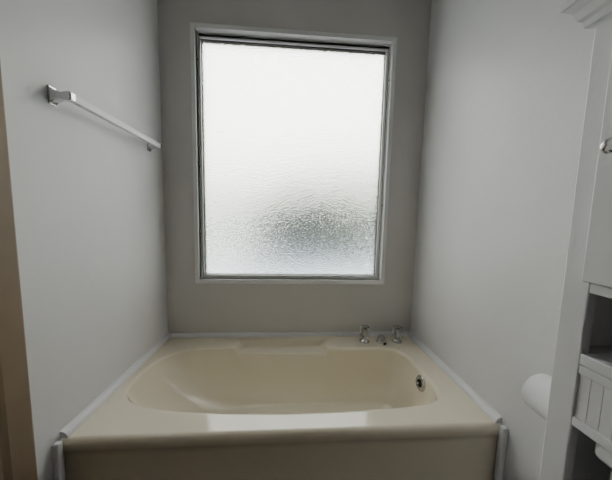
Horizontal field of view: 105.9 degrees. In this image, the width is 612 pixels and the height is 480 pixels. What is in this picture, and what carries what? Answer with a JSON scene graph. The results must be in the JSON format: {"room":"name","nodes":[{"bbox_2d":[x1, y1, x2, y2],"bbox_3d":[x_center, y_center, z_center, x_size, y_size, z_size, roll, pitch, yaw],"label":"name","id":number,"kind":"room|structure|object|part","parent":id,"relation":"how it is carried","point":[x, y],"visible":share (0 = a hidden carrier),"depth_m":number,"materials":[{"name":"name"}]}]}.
{"room":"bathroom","nodes":[
{"label":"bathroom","id":0,"kind":"room"},
{"bbox_2d":[0,0,167,479],"bbox_3d":[-0.810,-0.086,-0.142,0.120,2.560,3.030,1,5,-4],"label":"wall","id":1,"kind":"structure","parent":0,"point":[87,192],"depth_m":0.84,"materials":[{"name":"paint"}]},
{"bbox_2d":[0,63,37,479],"bbox_3d":[-0.784,-0.146,0.540,0.016,2.560,0.150,1,5,-4],"label":"trim","id":2,"kind":"structure","parent":1,"relation":"attached to","point":[17,443],"depth_m":0.62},
{"bbox_2d":[52,440,64,479],"bbox_3d":[-0.813,0.886,0.770,0.020,0.461,0.019,1,5,-4],"label":"trim","id":3,"kind":"structure","parent":1,"relation":"attached to","point":[57,447],"depth_m":0.75,"materials":[{"name":"white"}]},
{"bbox_2d":[47,84,161,151],"bbox_3d":[-0.780,-0.473,0.970,0.066,0.058,0.518,1,5,-4],"label":"towel bar","id":4,"kind":"object","parent":1,"relation":"attached to","point":[55,97],"visible":1,"depth_m":0.81,"materials":[{"name":"silver metal"}]},
{"bbox_3d":[-0.795,-0.451,0.724,0.006,0.058,0.026,1,5,-4],"label":"bracket plate","id":5,"kind":"part","parent":4,"relation":"part of","materials":[{"name":"silver metal"}]},
{"bbox_3d":[-0.762,-0.451,0.726,0.061,0.046,0.023,1,5,-4],"label":"bracket post","id":6,"kind":"part","parent":4,"relation":"part of","materials":[{"name":"silver metal"}]},
{"bbox_3d":[-0.792,-0.495,1.215,0.061,0.046,0.023,1,5,-4],"label":"bracket post","id":7,"kind":"part","parent":4,"relation":"part of","materials":[{"name":"silver metal"}]},
{"bbox_2d":[60,333,170,437],"bbox_3d":[-0.828,0.619,1.105,0.024,0.024,0.675,1,5,-4],"label":"trim","id":8,"kind":"structure","parent":1,"relation":"attached to","point":[93,406],"depth_m":0.95,"materials":[{"name":"white plastic"}]},
{"bbox_2d":[157,0,431,333],"bbox_3d":[-0.069,-0.214,1.475,1.796,2.560,0.120,1,5,-4],"label":"wall","id":9,"kind":"structure","parent":0,"point":[192,307],"depth_m":1.40,"materials":[{"name":"paint"}]},
{"bbox_2d":[170,331,407,337],"bbox_3d":[-0.083,0.604,1.478,1.508,0.020,0.020,1,5,-4],"label":"trim","id":10,"kind":"structure","parent":9,"relation":"attached to","point":[372,333],"depth_m":1.47,"materials":[{"name":"white plastic"}]},
{"bbox_2d":[190,22,396,283],"bbox_3d":[-0.072,-0.465,1.413,1.185,1.482,0.058,1,5,-4],"label":"window frame","id":11,"kind":"structure","parent":9,"relation":"attached to","point":[206,27],"depth_m":1.37,"materials":[{"name":"white"}]},
{"bbox_2d":[196,31,390,278],"bbox_3d":[-0.073,-0.468,1.440,1.137,1.434,0.060,1,5,-4],"label":"window","id":12,"kind":"structure","parent":9,"relation":"in","point":[197,32],"depth_m":1.43,"materials":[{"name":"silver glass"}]},
{"bbox_3d":[-0.073,-0.463,1.441,1.101,1.388,0.005,1,5,-4],"label":"pane","id":13,"kind":"part","parent":12,"relation":"part of","materials":[{"name":"white glass"}]},
{"bbox_2d":[201,39,385,275],"bbox_3d":[-0.077,-0.462,1.441,1.093,1.382,0.029,1,5,-4],"label":"gasket","id":14,"kind":"object","parent":12,"relation":"attached to","point":[202,40],"visible":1,"depth_m":1.39,"materials":[{"name":"grey rubber"}]},
{"bbox_3d":[-0.073,-0.461,1.438,1.115,1.401,0.044,1,5,-4],"label":"sash","id":15,"kind":"part","parent":12,"relation":"part of","materials":[{"name":"white glass"}]},
{"bbox_2d":[199,34,388,277],"bbox_3d":[-0.073,-0.468,1.442,1.119,1.415,0.045,1,5,-4],"label":"gasket","id":16,"kind":"object","parent":12,"relation":"attached to","point":[199,34],"visible":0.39,"depth_m":1.36,"materials":[{"name":"grey rubber"}]},
{"bbox_2d":[410,0,594,479],"bbox_3d":[0.862,-0.058,-0.038,0.120,2.560,3.030,1,5,-4],"label":"wall","id":17,"kind":"structure","parent":0,"point":[507,81],"depth_m":0.88,"materials":[{"name":"paint"}]},
{"bbox_2d":[408,331,501,422],"bbox_3d":[0.701,0.644,1.200,0.024,0.024,0.675,1,5,-4],"label":"trim","id":18,"kind":"structure","parent":17,"relation":"attached to","point":[467,389],"depth_m":1.06,"materials":[{"name":"white plastic"}]},
{"bbox_2d":[494,425,507,479],"bbox_3d":[0.720,0.912,0.865,0.020,0.461,0.019,1,5,-4],"label":"trim","id":19,"kind":"structure","parent":17,"relation":"attached to","point":[503,431],"depth_m":0.85,"materials":[{"name":"white"}]},
{"bbox_2d":[521,374,551,419],"bbox_3d":[0.690,0.446,0.643,0.122,0.110,0.143,1,5,-4],"label":"toilet paper roll","id":20,"kind":"object","parent":17,"relation":"attached to","point":[535,393],"visible":0.38,"depth_m":0.64,"materials":[{"name":"white paper"}]},
{"bbox_3d":[-0.004,1.253,0.028,1.796,0.100,3.270,1,5,-4],"label":"floor","id":21,"kind":"structure","parent":0,"visible":0},
{"bbox_2d":[61,325,500,479],"bbox_3d":[-0.067,0.821,1.164,1.552,0.552,0.683,1,5,-4],"label":"bathtub","id":22,"kind":"object","parent":21,"relation":"on","point":[311,407],"depth_m":0.88,"materials":[{"name":"beige ceramic"}]},
{"bbox_3d":[0.364,0.579,1.431,0.062,0.099,0.062,3,5,17],"label":"faucet knob","id":23,"kind":"part","parent":22,"relation":"part of","materials":[{"name":"silver metal"}]},
{"bbox_3d":[0.365,0.567,1.430,0.062,0.066,0.062,3,5,19],"label":"handle","id":24,"kind":"part","parent":22,"relation":"part of","materials":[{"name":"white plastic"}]},
{"bbox_2d":[376,334,386,345],"bbox_3d":[0.468,0.612,1.420,0.060,0.040,0.088,1,5,-4],"label":"tub spout","id":25,"kind":"object","parent":22,"relation":"on","point":[380,339],"visible":1,"depth_m":1.41,"materials":[{"name":"silver metal"}]},
{"bbox_3d":[0.569,0.583,1.438,0.062,0.099,0.062,3,5,17],"label":"faucet knob","id":26,"kind":"part","parent":22,"relation":"part of","materials":[{"name":"silver metal"}]},
{"bbox_3d":[0.569,0.711,1.145,0.023,0.072,0.072,1,5,-4],"label":"overflow plate","id":27,"kind":"part","parent":22,"relation":"part of","materials":[{"name":"silver metal"}]},
{"bbox_2d":[539,0,611,479],"bbox_3d":[0.654,0.366,0.215,0.241,1.662,0.715,1,5,-4],"label":"tall cabinet","id":28,"kind":"object","parent":21,"relation":"on","point":[579,414],"visible":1,"depth_m":0.47,"materials":[{"name":"white wood"}]},
{"bbox_3d":[0.677,-0.431,0.144,0.232,0.062,0.715,1,5,-4],"label":"crown","id":29,"kind":"part","parent":28,"relation":"part of","materials":[{"name":"white wood"}]},
{"bbox_3d":[0.587,0.349,0.210,0.016,0.134,0.551,1,5,-4],"label":"rail","id":30,"kind":"part","parent":28,"relation":"part of","materials":[{"name":"white wood"}]},
{"bbox_2d":[580,346,611,379],"bbox_3d":[0.676,0.271,0.208,0.190,0.023,0.607,1,5,-4],"label":"shelf","id":31,"kind":"object","parent":28,"relation":"attached to","point":[595,361],"depth_m":0.46,"materials":[{"name":"white wood"}]},
{"bbox_3d":[0.574,-0.150,0.305,0.016,0.494,0.278,1,5,-4],"label":"door frame","id":32,"kind":"part","parent":28,"relation":"part of","materials":[{"name":"white wood"}]},
{"bbox_2d":[590,284,611,298],"bbox_3d":[0.679,0.123,0.195,0.190,0.020,0.607,1,5,-4],"label":"shelf","id":33,"kind":"object","parent":28,"relation":"attached to","point":[595,290],"depth_m":0.45,"materials":[{"name":"white wood"}]},
{"bbox_3d":[0.545,-0.167,0.408,0.029,0.028,0.028,1,5,-4],"label":"door knob","id":34,"kind":"part","parent":28,"relation":"part of","materials":[{"name":"silver metal"}]},
{"bbox_2d":[595,443,611,479],"bbox_3d":[0.424,0.802,0.265,0.665,0.775,0.456,1,5,-4],"label":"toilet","id":35,"kind":"object","parent":21,"relation":"on","point":[605,456],"visible":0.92,"depth_m":0.45,"materials":[{"name":"white ceramic"}]}
]}

